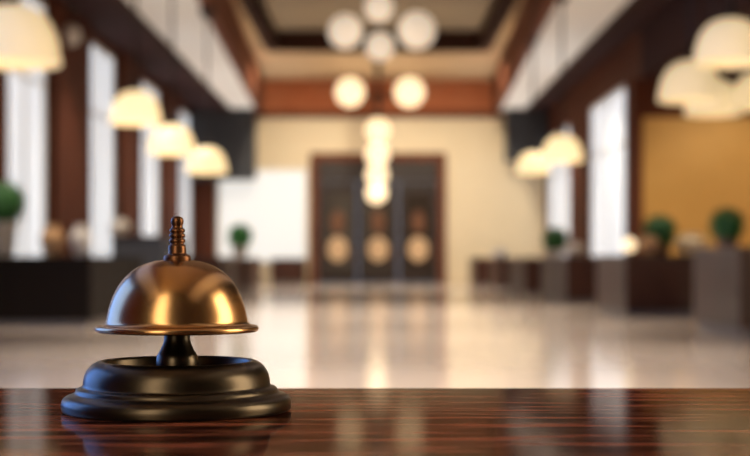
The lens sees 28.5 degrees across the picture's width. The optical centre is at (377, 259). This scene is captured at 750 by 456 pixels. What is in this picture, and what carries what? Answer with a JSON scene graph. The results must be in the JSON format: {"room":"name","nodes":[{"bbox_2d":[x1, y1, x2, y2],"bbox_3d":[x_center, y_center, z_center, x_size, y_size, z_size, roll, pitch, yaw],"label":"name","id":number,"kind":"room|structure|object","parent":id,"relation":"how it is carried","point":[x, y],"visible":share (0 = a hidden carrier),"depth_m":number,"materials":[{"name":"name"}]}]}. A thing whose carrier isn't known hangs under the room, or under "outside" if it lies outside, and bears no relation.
{"room":"hotel lobby","nodes":[
{"label":"hotel lobby","id":0,"kind":"room"},
{"bbox_2d":[39,0,191,256],"bbox_3d":[-9.150,-3.094,33.150,0.300,8.500,78.300,0,0,0],"label":"wall","id":1,"kind":"structure","parent":0,"point":[95,38],"depth_m":50.60,"materials":[{"name":"red wood"}]},
{"bbox_2d":[0,0,7,181],"bbox_3d":[-8.920,-3.034,32.800,0.160,8.380,4.900,0,0,0],"label":"pilaster","id":2,"kind":"object","parent":1,"relation":"attached to","point":[3,73],"visible":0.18,"depth_m":34.80,"materials":[{"name":"red wood"}]},
{"bbox_2d":[8,0,45,255],"bbox_3d":[-9.040,-3.294,37.900,0.320,7.300,4.800,0,0,0],"label":"window","id":3,"kind":"structure","parent":1,"relation":"in","point":[26,89],"depth_m":38.55,"materials":[{"name":"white glass"}]},
{"bbox_2d":[51,0,90,255],"bbox_3d":[-8.920,-3.034,43.000,0.160,8.380,4.900,0,0,0],"label":"pilaster","id":4,"kind":"object","parent":1,"relation":"attached to","point":[70,82],"visible":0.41,"depth_m":42.24,"materials":[{"name":"red wood"}]},
{"bbox_2d":[91,40,113,255],"bbox_3d":[-9.040,-3.294,48.200,0.320,7.300,5.000,0,0,0],"label":"window","id":5,"kind":"structure","parent":1,"relation":"in","point":[102,62],"depth_m":48.73,"materials":[{"name":"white glass"}]},
{"bbox_2d":[118,51,141,234],"bbox_3d":[-8.920,-3.034,53.100,0.160,8.380,4.300,0,0,0],"label":"pilaster","id":6,"kind":"object","parent":1,"relation":"attached to","point":[129,137],"visible":0.56,"depth_m":52.44,"materials":[{"name":"red wood"}]},
{"bbox_2d":[142,80,157,234],"bbox_3d":[-9.040,-3.294,58.200,0.320,7.300,5.400,0,0,0],"label":"window","id":7,"kind":"structure","parent":1,"relation":"in","point":[149,161],"depth_m":58.96,"materials":[{"name":"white glass"}]},
{"bbox_2d":[161,86,179,235],"bbox_3d":[-8.920,-3.034,63.500,0.160,8.380,4.700,0,0,0],"label":"pilaster","id":8,"kind":"object","parent":1,"relation":"attached to","point":[170,165],"visible":0.54,"depth_m":62.20,"materials":[{"name":"red wood"}]},
{"bbox_2d":[180,109,189,254],"bbox_3d":[-9.040,-3.294,68.700,0.320,7.300,5.200,0,0,0],"label":"window","id":9,"kind":"structure","parent":1,"relation":"in","point":[184,117],"depth_m":69.98,"materials":[{"name":"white glass"}]},
{"bbox_2d":[192,181,215,256],"bbox_3d":[-8.452,-2.894,71.750,1.096,8.100,0.500,0,0,0],"label":"pilaster","id":10,"kind":"object","parent":1,"relation":"attached to","point":[203,192],"visible":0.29,"depth_m":71.50,"materials":[{"name":"red wood"}]},
{"bbox_2d":[60,0,253,107],"bbox_3d":[-6.296,-7.294,33.150,5.408,0.140,78.300,0,0,0],"label":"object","id":11,"kind":"structure","parent":0,"point":[189,26],"depth_m":49.41,"materials":[{"name":"white paint"}]},
{"bbox_2d":[0,0,61,70],"bbox_3d":[-4.616,-4.845,18.643,1.220,4.758,1.220,0,0,0],"label":"pendant lamp","id":12,"kind":"object","parent":11,"relation":"hanging from","point":[28,40],"visible":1,"depth_m":18.27,"materials":[{"name":"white glass"}]},
{"bbox_2d":[65,5,80,45],"bbox_3d":[-8.776,-6.661,42.000,0.627,1.126,0.627,0,0,0],"label":"globe pendant","id":13,"kind":"object","parent":11,"relation":"hanging from","point":[73,34],"visible":0.83,"depth_m":41.81,"materials":[{"name":"white glass"}]},
{"bbox_2d":[109,0,161,125],"bbox_3d":[-4.392,-4.809,26.696,0.945,4.670,0.945,0,0,0],"label":"pendant lamp","id":14,"kind":"object","parent":11,"relation":"hanging from","point":[135,107],"visible":1,"depth_m":26.42,"materials":[{"name":"beige glass"}]},
{"bbox_2d":[111,0,230,111],"bbox_3d":[-7.125,-7.134,32.800,0.250,0.180,77.600,0,0,0],"label":"trim","id":15,"kind":"structure","parent":11,"relation":"attached to","point":[124,6],"depth_m":49.25,"materials":[{"name":"brown"}]},
{"bbox_2d":[148,0,195,155],"bbox_3d":[-4.798,-4.847,34.329,1.100,4.755,1.100,0,0,0],"label":"pendant lamp","id":16,"kind":"object","parent":11,"relation":"hanging from","point":[171,139],"visible":1,"depth_m":34.01,"materials":[{"name":"beige glass"}]},
{"bbox_2d":[186,7,226,173],"bbox_3d":[-4.844,-4.806,41.756,1.171,4.677,1.171,0,0,0],"label":"pendant lamp","id":17,"kind":"object","parent":11,"relation":"hanging from","point":[207,159],"visible":0.98,"depth_m":41.47,"materials":[{"name":"beige glass"}]},
{"bbox_2d":[189,108,256,180],"bbox_3d":[-7.441,-5.534,70.800,3.117,3.380,1.200,0,0,0],"label":"bulkhead","id":18,"kind":"object","parent":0,"point":[233,133],"visible":0.79,"depth_m":70.20,"materials":[{"name":"grey paint"}]},
{"bbox_2d":[0,284,749,387],"bbox_3d":[1.500,1.256,33.000,21.600,0.200,78.600,0,0,0],"label":"floor","id":19,"kind":"structure","parent":0,"point":[308,335],"depth_m":20.16,"materials":[{"name":"beige tile"}]},
{"bbox_2d":[0,256,143,327],"bbox_3d":[-6.750,0.546,27.750,3.800,1.220,5.500,0,0,0],"label":"counter","id":20,"kind":"object","parent":19,"relation":"on","point":[36,291],"depth_m":25.03,"materials":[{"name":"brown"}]},
{"bbox_2d":[0,178,26,255],"bbox_3d":[-6.883,-0.780,26.996,0.946,1.433,0.924,0,0,0],"label":"topiary plant","id":21,"kind":"object","parent":20,"relation":"on","point":[12,205],"visible":0.99,"depth_m":26.79,"materials":[{"name":"green plant"}]},
{"bbox_2d":[40,224,63,255],"bbox_3d":[-5.883,-0.353,26.600,0.433,0.578,0.433,0,0,0],"label":"vase","id":22,"kind":"object","parent":20,"relation":"on","point":[51,238],"visible":0.88,"depth_m":26.46,"materials":[{"name":"brown ceramic"}]},
{"bbox_2d":[0,256,143,259],"bbox_3d":[-6.750,-0.034,27.750,3.800,0.060,5.500,0,0,0],"label":"countertop","id":23,"kind":"structure","parent":20,"relation":"on","point":[1,257],"depth_m":25.00,"materials":[{"name":"black paint"}]},
{"bbox_2d":[70,224,91,255],"bbox_3d":[-5.279,-0.348,26.200,0.373,0.569,0.373,0,0,0],"label":"vase","id":24,"kind":"object","parent":20,"relation":"on","point":[80,239],"visible":0.94,"depth_m":26.07,"materials":[{"name":"white ceramic"}]},
{"bbox_2d":[110,235,186,264],"bbox_3d":[-5.475,0.296,35.500,1.250,1.720,4.000,0,0,0],"label":"countertop","id":25,"kind":"structure","parent":19,"relation":"on","point":[152,248],"depth_m":33.53,"materials":[{"name":"grey stone"}]},
{"bbox_2d":[109,218,130,234],"bbox_3d":[-6.161,-0.779,35.200,0.525,0.430,0.525,0,0,0],"label":"vase","id":26,"kind":"object","parent":25,"relation":"on","point":[119,226],"visible":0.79,"depth_m":35.02,"materials":[{"name":"white ceramic"}]},
{"bbox_2d":[110,235,186,239],"bbox_3d":[-5.475,-0.534,35.500,1.250,0.060,4.000,0,0,0],"label":"countertop","id":27,"kind":"structure","parent":25,"relation":"on","point":[111,236],"depth_m":33.50,"materials":[{"name":"grey stone"}]},
{"bbox_2d":[191,257,240,289],"bbox_3d":[-5.475,0.526,48.250,1.450,1.260,5.500,0,0,0],"label":"counter","id":28,"kind":"object","parent":19,"relation":"on","point":[230,266],"depth_m":47.13,"materials":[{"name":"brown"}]},
{"bbox_2d":[191,257,240,258],"bbox_3d":[-5.475,-0.074,48.250,1.450,0.060,5.500,0,0,0],"label":"countertop","id":29,"kind":"structure","parent":28,"relation":"on","point":[191,257],"depth_m":45.51,"materials":[{"name":"grey stone"}]},
{"bbox_2d":[227,223,252,256],"bbox_3d":[-4.443,-0.655,47.496,0.901,1.102,0.880,0,0,0],"label":"topiary plant","id":30,"kind":"object","parent":28,"relation":"on","point":[239,237],"visible":1,"depth_m":47.27,"materials":[{"name":"green plant"}]},
{"bbox_2d":[238,258,260,291],"bbox_3d":[-5.375,0.536,57.000,1.250,1.240,6.000,0,0,0],"label":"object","id":31,"kind":"structure","parent":19,"relation":"on","point":[249,267],"depth_m":54.84,"materials":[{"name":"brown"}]},
{"bbox_2d":[270,258,306,283],"bbox_3d":[-4.275,0.536,70.450,1.650,1.240,1.900,0,0,0],"label":"cabinet","id":32,"kind":"object","parent":19,"relation":"on","point":[283,270],"visible":0.99,"depth_m":69.52,"materials":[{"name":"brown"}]},
{"bbox_2d":[270,258,306,259],"bbox_3d":[-4.275,-0.054,70.450,1.650,0.060,1.900,0,0,0],"label":"countertop","id":33,"kind":"structure","parent":32,"relation":"on","point":[270,258],"depth_m":69.51,"materials":[{"name":"white stone"}]},
{"bbox_2d":[0,388,749,455],"bbox_3d":[0.000,0.606,-0.052,5.200,1.100,1.395,0,0,0],"label":"reception desk","id":34,"kind":"object","parent":19,"relation":"on","point":[318,421],"visible":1,"depth_m":0.50,"materials":[{"name":"brown wood"}]},
{"bbox_2d":[61,216,290,421],"bbox_3d":[-0.075,0.020,0.550,0.085,0.072,0.085,0,0,35],"label":"bell","id":35,"kind":"object","parent":34,"relation":"on","point":[177,297],"visible":1,"depth_m":0.53,"materials":[{"name":"brown metal"}]},
{"bbox_2d":[469,258,490,285],"bbox_3d":[5.050,0.526,68.000,1.500,1.260,4.000,0,0,0],"label":"counter","id":36,"kind":"object","parent":19,"relation":"on","point":[478,267],"depth_m":66.03,"materials":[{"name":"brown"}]},
{"bbox_2d":[489,258,509,289],"bbox_3d":[5.325,0.536,59.500,1.350,1.240,5.000,0,0,0],"label":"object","id":37,"kind":"structure","parent":19,"relation":"on","point":[498,267],"depth_m":57.08,"materials":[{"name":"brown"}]},
{"bbox_2d":[492,249,507,257],"bbox_3d":[4.883,-0.264,59.000,0.640,0.360,0.640,0,0,0],"label":"bowl","id":38,"kind":"object","parent":37,"relation":"on","point":[498,253],"visible":1,"depth_m":58.79,"materials":[{"name":"white ceramic"}]},
{"bbox_2d":[508,257,541,294],"bbox_3d":[5.375,0.536,51.000,1.250,1.240,6.000,0,0,0],"label":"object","id":39,"kind":"structure","parent":19,"relation":"on","point":[525,273],"depth_m":48.08,"materials":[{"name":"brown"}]},
{"bbox_2d":[508,257,540,258],"bbox_3d":[5.375,-0.054,51.000,1.250,0.060,6.000,0,0,0],"label":"countertop","id":40,"kind":"structure","parent":39,"relation":"on","point":[520,257],"depth_m":48.00,"materials":[{"name":"brown stone"}]},
{"bbox_2d":[541,256,595,304],"bbox_3d":[5.475,0.531,41.100,1.250,1.250,5.800,0,0,0],"label":"counter","id":41,"kind":"object","parent":19,"relation":"on","point":[570,280],"depth_m":38.23,"materials":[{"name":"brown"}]},
{"bbox_2d":[541,226,568,256],"bbox_3d":[4.880,-0.520,40.497,0.798,0.853,0.779,0,0,0],"label":"topiary plant","id":42,"kind":"object","parent":41,"relation":"on","point":[555,239],"visible":0.94,"depth_m":40.29,"materials":[{"name":"green plant"}]},
{"bbox_2d":[541,256,595,258],"bbox_3d":[5.475,-0.064,41.100,1.250,0.060,5.800,0,0,0],"label":"countertop","id":43,"kind":"structure","parent":41,"relation":"on","point":[560,257],"depth_m":38.20,"materials":[{"name":"brown stone"}]},
{"bbox_2d":[562,242,585,255],"bbox_3d":[5.213,-0.280,39.200,0.612,0.372,0.612,0,0,0],"label":"bowl","id":44,"kind":"object","parent":41,"relation":"on","point":[572,248],"visible":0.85,"depth_m":39.00,"materials":[{"name":"white ceramic"}]},
{"bbox_2d":[595,255,693,316],"bbox_3d":[5.750,0.526,31.950,1.500,1.260,4.100,0,0,0],"label":"counter","id":45,"kind":"object","parent":19,"relation":"on","point":[626,285],"depth_m":29.93,"materials":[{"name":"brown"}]},
{"bbox_2d":[622,238,635,254],"bbox_3d":[5.211,-0.279,30.600,0.291,0.351,0.291,0,0,0],"label":"table lamp","id":46,"kind":"object","parent":45,"relation":"on","point":[628,244],"visible":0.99,"depth_m":30.51,"materials":[{"name":"white glass"}]},
{"bbox_2d":[595,255,693,257],"bbox_3d":[5.750,-0.074,31.950,1.500,0.060,4.100,0,0,0],"label":"countertop","id":47,"kind":"structure","parent":45,"relation":"on","point":[596,256],"depth_m":29.90,"materials":[{"name":"brown stone"}]},
{"bbox_2d":[638,235,659,254],"bbox_3d":[5.699,-0.314,31.000,0.463,0.421,0.463,0,0,0],"label":"vase","id":48,"kind":"object","parent":45,"relation":"on","point":[648,245],"visible":0.89,"depth_m":30.85,"materials":[{"name":"brown ceramic"}]},
{"bbox_2d":[641,214,677,254],"bbox_3d":[6.172,-0.564,32.297,0.825,0.920,0.806,0,0,0],"label":"topiary plant","id":49,"kind":"object","parent":45,"relation":"on","point":[660,226],"visible":0.84,"depth_m":32.07,"materials":[{"name":"green plant"}]},
{"bbox_2d":[675,233,708,254],"bbox_3d":[6.923,-0.346,32.500,0.750,0.485,0.750,0,0,0],"label":"vase","id":50,"kind":"object","parent":45,"relation":"on","point":[684,244],"visible":0.8,"depth_m":32.25,"materials":[{"name":"beige ceramic"}]},
{"bbox_2d":[692,246,749,336],"bbox_3d":[6.300,0.476,23.750,1.800,1.360,3.300,0,0,0],"label":"counter","id":51,"kind":"object","parent":19,"relation":"on","point":[721,274],"visible":1,"depth_m":23.23,"materials":[{"name":"grey"}]},
{"bbox_2d":[692,246,749,251],"bbox_3d":[6.300,-0.174,23.750,1.800,0.060,3.300,0,0,0],"label":"countertop","id":52,"kind":"structure","parent":51,"relation":"on","point":[736,248],"depth_m":23.11,"materials":[{"name":"brown stone"}]},
{"bbox_2d":[708,206,745,246],"bbox_3d":[5.590,-0.534,23.597,0.620,0.660,0.606,0,0,0],"label":"topiary plant","id":53,"kind":"object","parent":51,"relation":"on","point":[727,226],"visible":0.98,"depth_m":23.44,"materials":[{"name":"green plant"}]},
{"bbox_2d":[232,0,523,78],"bbox_3d":[0.000,-8.894,33.150,12.000,0.200,78.300,0,0,0],"label":"ceiling","id":54,"kind":"structure","parent":0,"point":[272,65],"depth_m":65.63,"materials":[{"name":"beige paint"}]},
{"bbox_2d":[198,0,262,112],"bbox_3d":[-4.580,-7.969,32.825,0.300,1.650,77.692,0,0,-2],"label":"beam","id":55,"kind":"structure","parent":54,"relation":"attached to","point":[225,22],"depth_m":53.10,"materials":[{"name":"brown wood"}]},
{"bbox_2d":[366,63,386,202],"bbox_3d":[-0.067,-5.666,66.000,0.922,6.255,0.922,0,0,0],"label":"globe pendant","id":56,"kind":"object","parent":54,"relation":"hanging from","point":[375,194],"visible":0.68,"depth_m":65.66,"materials":[{"name":"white glass"}]},
{"bbox_2d":[366,165,387,185],"bbox_3d":[-0.042,-5.949,62.000,0.942,5.690,0.942,0,0,0],"label":"globe pendant","id":57,"kind":"object","parent":54,"relation":"hanging from","point":[376,176],"visible":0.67,"depth_m":61.65,"materials":[{"name":"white glass"}]},
{"bbox_2d":[493,0,556,112],"bbox_3d":[4.580,-7.969,32.825,0.300,1.650,77.692,0,0,2],"label":"beam","id":58,"kind":"structure","parent":54,"relation":"attached to","point":[517,50],"depth_m":53.10,"materials":[{"name":"brown wood"}]},
{"bbox_2d":[263,0,492,29],"bbox_3d":[0.000,-9.444,34.100,9.200,0.200,53.000,0,0,0],"label":"ceiling","id":59,"kind":"structure","parent":0,"point":[284,14],"depth_m":55.65,"materials":[{"name":"brown paint"}]},
{"bbox_2d":[366,142,388,166],"bbox_3d":[-0.027,-6.442,56.000,0.897,5.803,0.897,0,0,0],"label":"globe pendant","id":60,"kind":"object","parent":59,"relation":"hanging from","point":[377,154],"visible":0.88,"depth_m":55.69,"materials":[{"name":"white glass"}]},
{"bbox_2d":[239,0,516,51],"bbox_3d":[0.000,-8.934,34.000,9.140,0.820,52.840,0,0,0],"label":"trim","id":61,"kind":"structure","parent":59,"relation":"attached to","point":[284,40],"depth_m":60.01,"materials":[{"name":"brown wood"}]},
{"bbox_2d":[336,22,423,141],"bbox_3d":[0.068,-6.673,50.000,3.019,5.341,1.018,0,0,0],"label":"chandelier","id":62,"kind":"object","parent":59,"relation":"hanging from","point":[409,91],"visible":1,"depth_m":49.70,"materials":[{"name":"white glass"}]},
{"bbox_2d":[328,0,434,70],"bbox_3d":[0.110,-7.369,41.596,3.029,3.950,1.489,0,0,0],"label":"chandelier","id":63,"kind":"object","parent":59,"relation":"hanging from","point":[416,30],"visible":1,"depth_m":41.27,"materials":[{"name":"white glass"}]},
{"bbox_2d":[216,118,545,283],"bbox_3d":[-0.400,-2.894,72.150,17.200,8.100,0.300,0,0,0],"label":"wall","id":64,"kind":"structure","parent":0,"point":[490,206],"depth_m":71.99,"materials":[{"name":"beige paint"}]},
{"bbox_2d":[217,169,306,262],"bbox_3d":[-5.651,-2.138,71.895,4.384,4.589,0.190,0,0,0],"label":"window","id":65,"kind":"structure","parent":64,"relation":"in","point":[273,206],"depth_m":71.83,"materials":[{"name":"white glass"}]},
{"bbox_2d":[318,182,356,282],"bbox_3d":[-1.970,-1.344,72.050,1.930,4.960,0.200,0,0,0],"label":"door","id":66,"kind":"structure","parent":64,"relation":"in","point":[337,201],"depth_m":72.05,"materials":[{"name":"black wood"}]},
{"bbox_2d":[358,182,397,282],"bbox_3d":[0.000,-1.344,72.050,1.930,4.960,0.200,0,0,0],"label":"door","id":67,"kind":"structure","parent":64,"relation":"in","point":[377,222],"depth_m":72.05,"materials":[{"name":"black wood"}]},
{"bbox_2d":[310,153,445,283],"bbox_3d":[0.000,-2.034,72.060,6.660,6.380,0.480,0,0,0],"label":"door frame","id":68,"kind":"structure","parent":64,"relation":"attached to","point":[314,157],"depth_m":71.82,"materials":[{"name":"brown wood"}]},
{"bbox_2d":[318,161,437,181],"bbox_3d":[0.000,-4.344,72.135,5.900,1.000,0.230,0,0,0],"label":"transom","id":69,"kind":"object","parent":64,"relation":"attached to","point":[328,171],"visible":0.71,"depth_m":72.03,"materials":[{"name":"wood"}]},
{"bbox_2d":[257,111,503,117],"bbox_3d":[-0.400,-7.104,71.975,17.200,0.320,0.650,0,0,0],"label":"trim","id":70,"kind":"structure","parent":64,"relation":"attached to","point":[266,114],"depth_m":71.64,"materials":[{"name":"brown wood"}]},
{"bbox_2d":[263,79,492,110],"bbox_3d":[-0.400,-8.029,72.025,17.200,1.530,0.550,0,0,0],"label":"frieze","id":71,"kind":"object","parent":70,"relation":"on","point":[278,94],"visible":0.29,"depth_m":71.75,"materials":[{"name":"orange wood"}]},
{"bbox_2d":[399,182,437,282],"bbox_3d":[1.970,-1.344,72.050,1.930,4.960,0.200,0,0,0],"label":"door","id":72,"kind":"structure","parent":64,"relation":"in","point":[418,201],"depth_m":72.05,"materials":[{"name":"black wood"}]},
{"bbox_2d":[504,108,549,161],"bbox_3d":[7.161,-5.984,70.800,2.078,2.480,1.200,0,0,0],"label":"bulkhead","id":73,"kind":"object","parent":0,"point":[517,122],"visible":0.71,"depth_m":70.20,"materials":[{"name":"grey paint"}]},
{"bbox_2d":[500,0,672,110],"bbox_3d":[6.046,-7.294,33.150,4.908,0.140,78.300,0,0,0],"label":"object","id":74,"kind":"structure","parent":0,"point":[582,19],"depth_m":48.95,"materials":[{"name":"white paint"}]},
{"bbox_2d":[516,0,549,173],"bbox_3d":[4.417,-5.498,42.001,0.982,6.052,0.982,0,0,0],"label":"pendant lamp","id":75,"kind":"object","parent":74,"relation":"hanging from","point":[530,162],"visible":0.97,"depth_m":41.82,"materials":[{"name":"beige glass"}]},
{"bbox_2d":[541,0,582,162],"bbox_3d":[4.619,-4.807,37.002,1.062,4.674,1.062,0,0,0],"label":"pendant lamp","id":76,"kind":"object","parent":74,"relation":"hanging from","point":[561,148],"visible":1,"depth_m":36.72,"materials":[{"name":"beige glass"}]},
{"bbox_2d":[525,0,644,111],"bbox_3d":[7.125,-7.134,32.800,0.250,0.180,77.600,0,0,0],"label":"trim","id":77,"kind":"structure","parent":74,"relation":"attached to","point":[631,6],"depth_m":48.86,"materials":[{"name":"brown"}]},
{"bbox_2d":[657,0,722,103],"bbox_3d":[4.857,-4.848,22.946,1.011,4.752,1.011,0,0,0],"label":"pendant lamp","id":78,"kind":"object","parent":74,"relation":"hanging from","point":[683,82],"visible":0.86,"depth_m":22.63,"materials":[{"name":"beige glass"}]},
{"bbox_2d":[684,79,741,116],"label":"pendant lamp","id":79,"kind":"object","parent":74,"relation":"hanging from","point":[720,109],"depth_m":24.74,"materials":[{"name":"beige glass"}]},
{"bbox_2d":[692,0,749,68],"bbox_3d":[4.452,-4.849,18.643,0.934,4.750,0.934,0,0,0],"label":"pendant lamp","id":80,"kind":"object","parent":74,"relation":"hanging from","point":[724,43],"visible":1,"depth_m":18.35,"materials":[{"name":"beige glass"}]},
{"bbox_2d":[730,73,749,110],"bbox_3d":[6.232,-4.848,24.049,0.964,4.751,0.964,0,0,0],"label":"pendant lamp","id":81,"kind":"object","parent":74,"relation":"hanging from","point":[740,101],"visible":1,"depth_m":23.84,"materials":[{"name":"beige glass"}]},
{"bbox_2d":[546,0,749,256],"bbox_3d":[8.350,-3.094,39.150,0.300,8.500,66.300,0,0,0],"label":"wall","id":82,"kind":"structure","parent":0,"point":[622,66],"depth_m":48.83,"materials":[{"name":"red wood"}]},
{"bbox_2d":[549,124,568,255],"bbox_3d":[8.240,-2.769,67.300,0.320,6.250,8.400,0,0,0],"label":"window","id":83,"kind":"structure","parent":82,"relation":"in","point":[559,172],"depth_m":67.25,"materials":[{"name":"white glass"}]},
{"bbox_2d":[591,84,624,255],"bbox_3d":[8.240,-2.769,53.100,0.320,6.250,8.400,0,0,0],"label":"window","id":84,"kind":"structure","parent":82,"relation":"in","point":[608,115],"depth_m":53.05,"materials":[{"name":"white glass"}]},
{"bbox_2d":[630,79,642,254],"bbox_3d":[8.070,-2.229,46.025,0.300,6.770,0.550,0,0,0],"label":"pilaster","id":85,"kind":"object","parent":82,"relation":"attached to","point":[636,85],"visible":0.64,"depth_m":45.75,"materials":[{"name":"red wood"}]},
{"bbox_2d":[643,117,749,254],"bbox_3d":[10.110,-1.644,45.925,3.780,5.600,0.150,0,0,0],"label":"wall","id":86,"kind":"structure","parent":0,"point":[694,168],"depth_m":45.85,"materials":[{"name":"orange paint"}]},
{"bbox_2d":[643,79,749,116],"bbox_3d":[10.110,-5.029,45.910,3.780,1.170,0.180,0,0,0],"label":"trim","id":87,"kind":"structure","parent":86,"relation":"attached to","point":[652,107],"depth_m":45.82,"materials":[{"name":"red wood"}]},
{"bbox_2d":[653,15,749,78],"bbox_3d":[10.400,-5.704,26.150,3.800,0.180,40.300,0,0,0],"label":"ceiling","id":88,"kind":"structure","parent":0,"point":[738,73],"depth_m":44.38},
{"bbox_2d":[711,0,714,21],"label":"pendant lamp","id":89,"kind":"object","parent":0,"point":[712,1],"depth_m":25.06,"materials":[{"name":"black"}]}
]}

